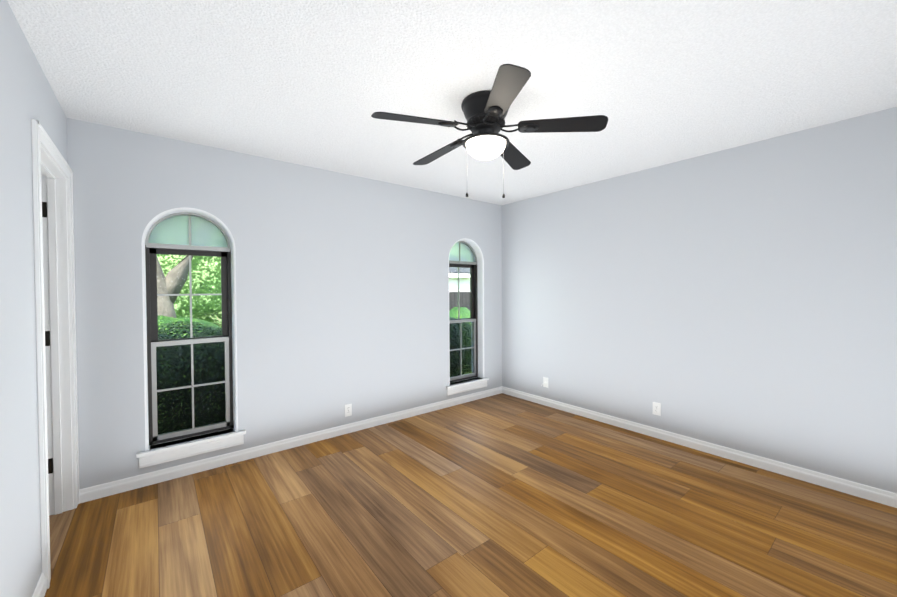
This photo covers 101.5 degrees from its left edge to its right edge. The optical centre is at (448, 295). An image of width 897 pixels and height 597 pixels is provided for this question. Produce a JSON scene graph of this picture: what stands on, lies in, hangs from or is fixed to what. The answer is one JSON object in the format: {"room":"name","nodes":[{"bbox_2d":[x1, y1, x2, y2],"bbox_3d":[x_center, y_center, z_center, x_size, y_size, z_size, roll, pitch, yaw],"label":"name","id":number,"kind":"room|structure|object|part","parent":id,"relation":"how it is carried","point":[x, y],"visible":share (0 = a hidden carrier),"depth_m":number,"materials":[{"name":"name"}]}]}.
{"room":"empty bedroom","nodes":[
{"label":"empty bedroom","id":0,"kind":"room"},
{"bbox_2d":[0,0,67,596],"bbox_3d":[-1.083,0.123,0.597,0.115,2.440,4.748,-1,1,-39],"label":"wall","id":1,"kind":"structure","parent":0,"point":[27,94],"depth_m":1.44,"materials":[{"name":"grey paint"}]},
{"bbox_2d":[32,573,46,596],"bbox_3d":[-0.685,1.304,0.229,0.014,0.085,3.655,-1,1,-39],"label":"baseboard","id":2,"kind":"structure","parent":1,"relation":"attached to","point":[40,589],"depth_m":1.60,"materials":[{"name":"white wood"}]},
{"bbox_2d":[42,202,52,473],"bbox_3d":[-2.411,0.256,2.188,0.044,1.630,0.012,-1,1,-39],"label":"door jamb hinges","id":3,"kind":"object","parent":1,"relation":"attached to","point":[47,341],"visible":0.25,"depth_m":2.20,"materials":[{"name":"black metal"}]},
{"bbox_2d":[31,119,79,588],"bbox_3d":[-2.147,0.271,1.946,0.138,2.115,0.870,-1,1,-39],"label":"door frame","id":4,"kind":"structure","parent":1,"relation":"attached to","point":[41,138],"depth_m":2.21,"materials":[{"name":"white wood"}]},
{"bbox_2d":[67,118,501,488],"bbox_3d":[-0.910,0.075,3.634,4.178,2.440,0.220,-1,1,-39],"label":"wall","id":5,"kind":"structure","parent":0,"point":[340,290],"depth_m":3.09,"materials":[{"name":"grey paint"}]},
{"bbox_2d":[145,212,232,445],"bbox_3d":[-1.975,0.221,2.817,0.530,1.705,0.079,-1,1,-39],"label":"window","id":6,"kind":"structure","parent":5,"relation":"in","point":[151,294],"depth_m":2.79,"materials":[{"name":"grey metal"}]},
{"bbox_3d":[-1.975,0.210,2.817,0.530,1.683,0.079,-1,1,-39],"label":"silver left window frame","id":7,"kind":"part","parent":6,"relation":"part of","materials":[{"name":"metal"}]},
{"bbox_2d":[148,215,227,247],"bbox_3d":[-1.979,-0.493,2.806,0.510,0.255,0.001,-1,1,-39],"label":"window pane","id":8,"kind":"object","parent":6,"relation":"attached to","point":[175,230],"visible":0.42,"depth_m":2.79,"materials":[{"name":"clear glass"}]},
{"bbox_2d":[156,341,225,434],"bbox_3d":[-2.001,0.698,2.861,0.486,0.710,0.001,-1,1,-39],"label":"window pane","id":9,"kind":"object","parent":6,"relation":"attached to","point":[174,407],"depth_m":2.85,"materials":[{"name":"clear glass"}]},
{"bbox_2d":[136,428,245,457],"bbox_3d":[-1.906,1.088,2.752,0.666,0.026,0.132,-1,1,-39],"label":"stool","id":10,"kind":"object","parent":5,"relation":"attached to","point":[183,445],"visible":0.9,"depth_m":2.71,"materials":[{"name":"white wood"}]},
{"bbox_2d":[139,434,243,468],"bbox_3d":[-1.879,1.141,2.719,0.636,0.080,0.018,-1,1,-39],"label":"apron","id":11,"kind":"object","parent":5,"relation":"attached to","point":[166,456],"visible":0.9,"depth_m":2.69,"materials":[{"name":"white wood"}]},
{"bbox_2d":[79,386,501,503],"bbox_3d":[-0.832,1.253,3.559,3.943,0.085,0.014,-1,1,-39],"label":"baseboard","id":12,"kind":"structure","parent":5,"relation":"attached to","point":[124,485],"depth_m":2.97,"materials":[{"name":"white wood"}]},
{"bbox_2d":[345,404,351,416],"bbox_3d":[-0.949,1.083,3.470,0.070,0.114,0.005,-1,1,-39],"label":"outlet","id":13,"kind":"object","parent":5,"relation":"attached to","point":[350,409],"visible":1,"depth_m":3.47,"materials":[{"name":"white plastic"}]},
{"bbox_2d":[449,241,477,382],"bbox_3d":[0.139,0.182,4.507,0.530,1.705,0.079,-1,1,-39],"label":"window","id":14,"kind":"structure","parent":5,"relation":"in","point":[460,376],"depth_m":4.63,"materials":[{"name":"black metal"}]},
{"bbox_2d":[449,322,471,376],"bbox_3d":[0.113,0.659,4.550,0.486,0.710,0.001,-1,1,-39],"label":"window pane","id":15,"kind":"object","parent":14,"relation":"attached to","point":[454,333],"depth_m":4.57,"materials":[{"name":"clear glass"}]},
{"bbox_2d":[449,242,473,261],"bbox_3d":[0.135,-0.533,4.495,0.510,0.255,0.001,-1,1,-39],"label":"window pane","id":16,"kind":"object","parent":14,"relation":"attached to","point":[466,254],"visible":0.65,"depth_m":4.52,"materials":[{"name":"clear glass"}]},
{"bbox_3d":[0.139,0.315,4.510,0.530,1.440,0.075,-1,1,-39],"label":"right window bronze frame","id":17,"kind":"part","parent":14,"relation":"part of","materials":[{"name":"black metal"}]},
{"bbox_2d":[447,381,486,395],"bbox_3d":[0.235,1.102,4.408,0.636,0.080,0.018,-1,1,-39],"label":"apron","id":18,"kind":"object","parent":5,"relation":"attached to","point":[464,388],"visible":0.75,"depth_m":4.39,"materials":[{"name":"white wood"}]},
{"bbox_2d":[446,377,488,388],"bbox_3d":[0.208,1.048,4.441,0.666,0.026,0.132,-1,1,-39],"label":"stool","id":19,"kind":"object","parent":5,"relation":"attached to","point":[465,383],"visible":0.79,"depth_m":4.40,"materials":[{"name":"white wood"}]},
{"bbox_2d":[7,0,896,204],"bbox_3d":[0.027,-1.176,1.375,5.558,0.120,4.898,-1,1,-39],"label":"ceiling","id":20,"kind":"structure","parent":0,"point":[315,83],"depth_m":1.86,"materials":[{"name":"white paint"}]},
{"bbox_2d":[371,64,607,197],"bbox_3d":[0.185,-0.859,2.178,1.280,0.540,1.240,-1,1,-39],"label":"ceiling fan","id":21,"kind":"object","parent":20,"relation":"hanging from","point":[485,112],"visible":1,"depth_m":2.05,"materials":[{"name":"black metal"}]},
{"bbox_2d":[44,393,896,596],"bbox_3d":[0.105,1.375,1.337,5.558,0.100,4.698,-1,1,-39],"label":"floor","id":22,"kind":"structure","parent":0,"point":[502,495],"depth_m":2.11,"materials":[{"name":"brown wood"}]},
{"bbox_2d":[502,107,896,492],"bbox_3d":[2.125,0.065,3.085,0.120,2.440,4.868,-1,1,-39],"label":"wall","id":23,"kind":"structure","parent":0,"point":[742,298],"depth_m":2.86,"materials":[{"name":"grey paint"}]},
{"bbox_2d":[543,377,547,387],"bbox_3d":[1.128,1.005,4.255,0.005,0.114,0.070,-1,1,-39],"label":"outlet","id":24,"kind":"object","parent":23,"relation":"attached to","point":[545,379],"visible":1,"depth_m":4.25,"materials":[{"name":"white plastic"}]},
{"bbox_2d":[653,402,660,415],"bbox_3d":[1.881,1.021,3.314,0.005,0.114,0.070,-1,1,-39],"label":"outlet","id":25,"kind":"object","parent":23,"relation":"attached to","point":[658,409],"visible":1,"depth_m":3.31,"materials":[{"name":"white plastic"}]},
{"bbox_2d":[502,386,896,507],"bbox_3d":[2.111,1.243,3.023,0.014,0.085,4.528,-1,1,-39],"label":"baseboard","id":26,"kind":"structure","parent":23,"relation":"attached to","point":[881,496],"depth_m":2.87,"materials":[{"name":"white wood"}]},
{"label":"outside","id":27,"kind":"structure","parent":0,"visible":0},
{"bbox_3d":[-13.910,1.370,29.439,75.000,0.200,56.302,-1,1,-39],"label":"ground","id":28,"kind":"structure","parent":27,"visible":0},
{"bbox_2d":[156,255,192,317],"bbox_3d":[-6.087,-1.346,7.398,3.775,6.070,1.272,-1,1,-39],"label":"trunk","id":29,"kind":"object","parent":28,"relation":"on","point":[174,280],"depth_m":7.72,"materials":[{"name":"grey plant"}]},
{"bbox_2d":[156,254,221,327],"bbox_3d":[-10.116,-1.046,13.898,5.935,7.993,8.253,0,1,25],"label":"tree","id":30,"kind":"object","parent":28,"relation":"on","point":[206,274],"depth_m":12.10,"materials":[{"name":"green plant"}]},
{"bbox_2d":[158,292,469,339],"bbox_3d":[1.761,0.786,9.235,25.860,1.791,4.499,-1,1,-39],"label":"garden","id":31,"kind":"object","parent":28,"relation":"on","point":[172,328],"depth_m":5.02,"materials":[{"name":"green plant"}]},
{"bbox_2d":[449,267,469,290],"bbox_3d":[-0.348,-1.080,24.428,18.800,4.690,9.024,-1,1,-39],"label":"neighbouring house","id":32,"kind":"structure","parent":28,"relation":"on","point":[464,283],"depth_m":19.87,"materials":[{"name":"white"}]}
]}

